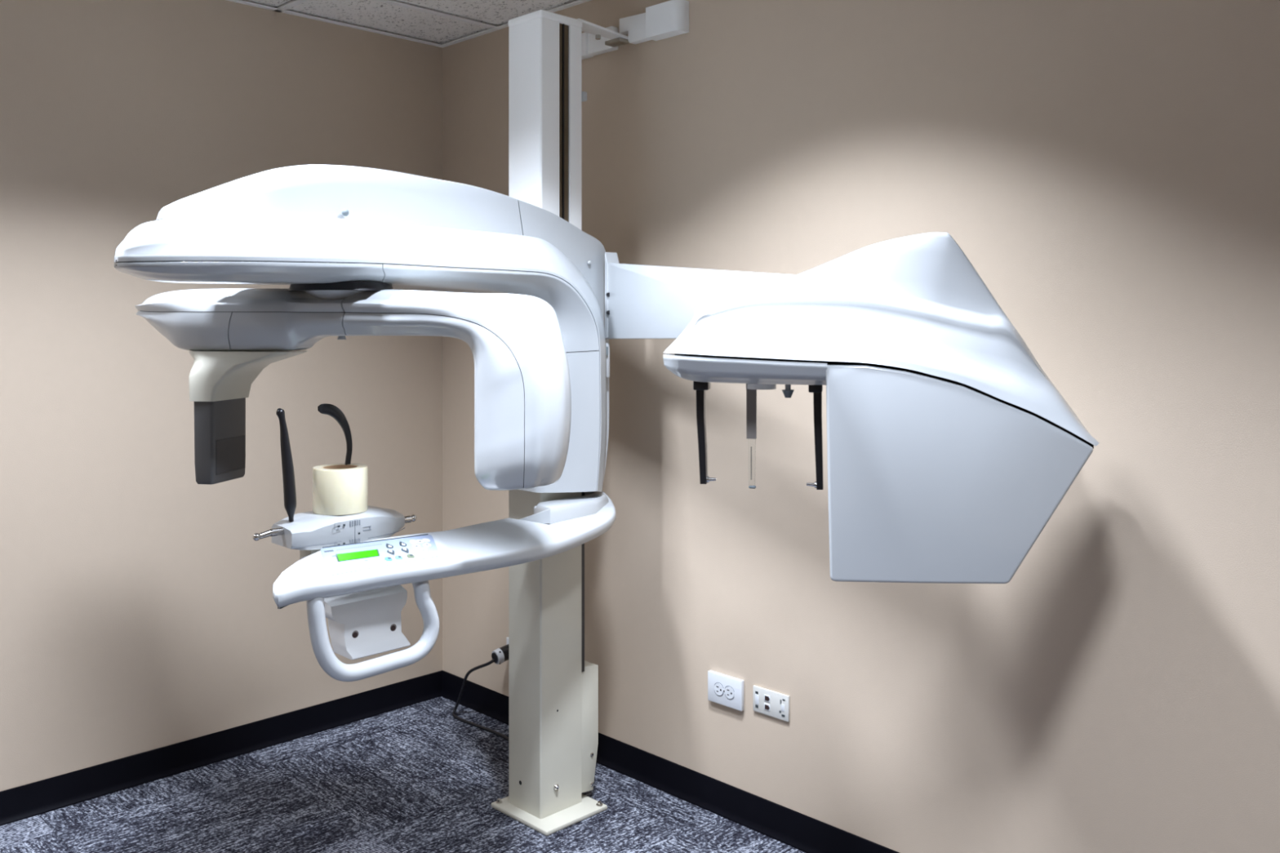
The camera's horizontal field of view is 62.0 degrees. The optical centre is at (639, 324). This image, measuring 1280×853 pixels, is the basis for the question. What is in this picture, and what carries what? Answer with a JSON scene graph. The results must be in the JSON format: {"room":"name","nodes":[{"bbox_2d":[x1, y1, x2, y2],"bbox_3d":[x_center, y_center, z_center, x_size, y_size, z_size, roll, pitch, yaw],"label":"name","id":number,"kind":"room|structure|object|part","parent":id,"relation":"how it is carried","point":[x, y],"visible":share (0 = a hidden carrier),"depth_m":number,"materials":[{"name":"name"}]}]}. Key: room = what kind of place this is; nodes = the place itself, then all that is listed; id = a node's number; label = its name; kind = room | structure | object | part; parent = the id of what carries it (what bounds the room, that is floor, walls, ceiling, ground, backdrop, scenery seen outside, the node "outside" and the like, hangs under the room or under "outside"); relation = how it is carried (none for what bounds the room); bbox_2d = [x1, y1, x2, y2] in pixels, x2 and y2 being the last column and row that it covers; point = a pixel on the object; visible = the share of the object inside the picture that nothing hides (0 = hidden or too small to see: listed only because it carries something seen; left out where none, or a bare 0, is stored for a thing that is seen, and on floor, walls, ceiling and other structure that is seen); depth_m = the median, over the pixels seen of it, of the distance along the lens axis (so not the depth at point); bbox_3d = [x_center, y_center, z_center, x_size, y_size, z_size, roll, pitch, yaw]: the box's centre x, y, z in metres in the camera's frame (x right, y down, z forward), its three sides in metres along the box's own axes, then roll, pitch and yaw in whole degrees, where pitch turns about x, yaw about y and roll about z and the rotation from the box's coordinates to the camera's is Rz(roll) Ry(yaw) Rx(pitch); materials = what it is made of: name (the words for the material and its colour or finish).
{"room":"radiology room","nodes":[
{"label":"radiology room","id":0,"kind":"room"},
{"bbox_2d":[0,0,442,791],"bbox_3d":[-2.022,0.150,2.805,0.120,2.580,3.740,0,0,45],"label":"wall","id":1,"kind":"structure","parent":0,"point":[140,613],"depth_m":3.26,"materials":[{"name":"beige paint"}]},
{"bbox_2d":[0,670,443,826],"bbox_3d":[-1.974,1.345,2.757,0.016,0.090,3.500,0,0,45],"label":"baseboard","id":2,"kind":"structure","parent":1,"relation":"attached to","point":[18,803],"depth_m":3.36,"materials":[{"name":"black rubber"}]},
{"bbox_2d":[0,696,805,852],"bbox_3d":[-0.441,1.415,1.225,4.350,0.050,3.500,0,0,45],"label":"floor","id":3,"kind":"structure","parent":0,"point":[416,778],"depth_m":3.04,"materials":[{"name":"carpet"}]},
{"bbox_2d":[452,644,508,741],"bbox_3d":[-0.401,1.247,3.526,0.128,0.286,0.741,0,0,-38],"label":"power cable","id":4,"kind":"object","parent":3,"relation":"on","point":[500,655],"visible":0.78,"depth_m":3.65,"materials":[{"name":"black plastic"}]},
{"bbox_2d":[114,0,1099,835],"bbox_3d":[-0.192,0.222,2.390,2.028,2.332,1.500,0,0,45],"label":"machine","id":5,"kind":"object","parent":3,"relation":"on","point":[951,450],"visible":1,"depth_m":2.47,"materials":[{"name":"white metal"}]},
{"bbox_3d":[-0.986,-0.059,2.665,0.605,0.060,0.200,0,0,12],"label":"rotating arm","id":6,"kind":"part","parent":5,"relation":"part of","materials":[{"name":"white plastic"}]},
{"bbox_3d":[-0.862,0.486,2.466,0.018,0.023,0.072,0,0,45],"label":"rod","id":7,"kind":"part","parent":5,"relation":"part of","materials":[{"name":"metal"}]},
{"bbox_3d":[-0.752,0.570,2.596,0.060,0.100,0.140,0,0,45],"label":"chin post","id":8,"kind":"part","parent":5,"relation":"part of","materials":[{"name":"white plastic"}]},
{"bbox_2d":[312,463,368,515],"bbox_3d":[-0.735,0.404,2.614,0.131,0.108,0.131,0,0,45],"label":"roll","id":9,"kind":"object","parent":5,"relation":"on","point":[338,489],"visible":1,"depth_m":2.56,"materials":[{"name":"paper"}]},
{"bbox_3d":[-0.731,0.031,2.611,0.022,0.014,0.022,0,0,45],"label":"arm knob","id":10,"kind":"part","parent":5,"relation":"part of","materials":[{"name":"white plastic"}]},
{"bbox_2d":[333,543,382,560],"bbox_3d":[-0.639,0.526,2.441,0.069,0.020,0.137,0,0,45],"label":"screen","id":11,"kind":"object","parent":5,"relation":"on","point":[348,552],"depth_m":2.44,"materials":[{"name":"green glass"}]},
{"bbox_3d":[-0.644,0.527,2.430,0.112,0.012,0.033,0,0,-42],"label":"display frame","id":12,"kind":"part","parent":5,"relation":"part of","materials":[{"name":"plastic"}]},
{"bbox_3d":[-0.637,0.118,2.704,0.326,0.734,1.315,0,0,45],"label":"overhead arm","id":13,"kind":"part","parent":5,"relation":"part of","materials":[{"name":"white plastic"}]},
{"bbox_3d":[-0.605,0.666,2.411,0.071,0.250,0.333,0,0,45],"label":"grab handle","id":14,"kind":"part","parent":5,"relation":"part of","materials":[{"name":"white plastic"}]},
{"bbox_3d":[-0.601,0.531,2.469,0.122,0.041,0.326,0,0,45],"label":"control panel","id":15,"kind":"part","parent":5,"relation":"part of","materials":[{"name":"white plastic"}]},
{"bbox_3d":[-0.595,0.500,2.732,0.018,0.019,0.049,0,0,45],"label":"rod","id":16,"kind":"part","parent":5,"relation":"part of","materials":[{"name":"metal"}]},
{"bbox_2d":[272,491,616,608],"bbox_3d":[-0.407,0.543,2.654,0.205,0.109,1.139,0,0,40],"label":"console shelf","id":17,"kind":"object","parent":5,"relation":"attached to","point":[357,556],"depth_m":2.54,"materials":[{"name":"white plastic"}]},
{"bbox_3d":[-0.261,1.383,3.055,0.250,0.013,0.228,0,0,45],"label":"plate","id":18,"kind":"part","parent":5,"relation":"part of","materials":[{"name":"white metal"}]},
{"bbox_3d":[-0.287,0.273,3.055,0.324,0.395,0.168,0,0,45],"label":"leg","id":19,"kind":"part","parent":5,"relation":"part of","materials":[{"name":"white plastic"}]},
{"bbox_3d":[0.185,-0.067,2.700,0.037,0.219,0.930,0,0,-35],"label":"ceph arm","id":20,"kind":"part","parent":5,"relation":"part of","materials":[{"name":"white plastic"}]},
{"bbox_3d":[0.132,0.237,2.271,0.022,0.205,0.024,0,0,12],"label":"ear arm","id":21,"kind":"part","parent":5,"relation":"part of","materials":[{"name":"black plastic"}]},
{"bbox_3d":[0.149,0.331,2.267,0.026,0.014,0.014,0,0,12],"label":"ear rod","id":22,"kind":"part","parent":5,"relation":"part of","materials":[{"name":"metal"}]},
{"bbox_3d":[0.236,0.292,2.249,0.015,0.105,0.008,0,0,12],"label":"clear rod","id":23,"kind":"part","parent":5,"relation":"part of","materials":[{"name":"plastic"}]},
{"bbox_3d":[0.311,0.146,2.234,0.026,0.016,0.026,0,0,45],"label":"positioner knob","id":24,"kind":"part","parent":5,"relation":"part of","materials":[{"name":"grey plastic"}]},
{"bbox_3d":[0.311,0.128,2.234,0.012,0.025,0.012,0,0,45],"label":"knob stem","id":25,"kind":"part","parent":5,"relation":"part of","materials":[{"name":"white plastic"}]},
{"bbox_3d":[0.362,0.336,2.224,0.028,0.014,0.014,0,0,12],"label":"ear rod","id":26,"kind":"part","parent":5,"relation":"part of","materials":[{"name":"metal"}]},
{"bbox_3d":[0.372,0.240,2.222,0.020,0.208,0.024,0,0,12],"label":"ear arm","id":27,"kind":"part","parent":5,"relation":"part of","materials":[{"name":"black plastic"}]},
{"bbox_2d":[226,0,591,48],"bbox_3d":[-0.441,-1.089,1.225,4.350,0.102,3.500,0,0,45],"label":"ceiling","id":28,"kind":"structure","parent":0,"point":[446,23],"depth_m":3.60,"materials":[{"name":"tile"}]},
{"bbox_2d":[442,0,1279,852],"bbox_3d":[0.839,0.150,2.505,4.350,2.580,0.120,0,0,45],"label":"wall","id":29,"kind":"structure","parent":0,"point":[1108,171],"depth_m":2.49,"materials":[{"name":"beige paint"}]},
{"bbox_2d":[441,671,899,852],"bbox_3d":[0.793,1.345,2.454,4.344,0.090,0.016,0,0,45],"label":"baseboard","id":30,"kind":"structure","parent":29,"relation":"attached to","point":[803,833],"depth_m":3.05,"materials":[{"name":"black rubber"}]},
{"bbox_2d":[707,670,744,711],"bbox_3d":[0.241,1.034,3.006,0.126,0.085,0.015,0,0,45],"label":"wall outlet","id":31,"kind":"object","parent":29,"relation":"attached to","point":[725,690],"visible":1,"depth_m":3.00,"materials":[{"name":"white plastic"}]},
{"bbox_2d":[714,683,723,695],"bbox_3d":[0.223,1.034,3.016,0.034,0.034,0.002,0,0,45],"label":"socket","id":32,"kind":"object","parent":31,"relation":"attached to","point":[718,687],"depth_m":3.01,"materials":[{"name":"white plastic"}]},
{"bbox_2d":[724,686,733,698],"bbox_3d":[0.251,1.034,2.988,0.034,0.034,0.002,0,0,45],"label":"socket","id":33,"kind":"object","parent":31,"relation":"attached to","point":[729,691],"depth_m":2.99,"materials":[{"name":"white plastic"}]},
{"bbox_2d":[753,684,789,721],"bbox_3d":[0.356,1.032,2.896,0.122,0.070,0.009,0,0,45],"label":"outlet","id":34,"kind":"object","parent":29,"relation":"attached to","point":[766,701],"visible":1,"depth_m":2.89,"materials":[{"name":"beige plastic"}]}
]}

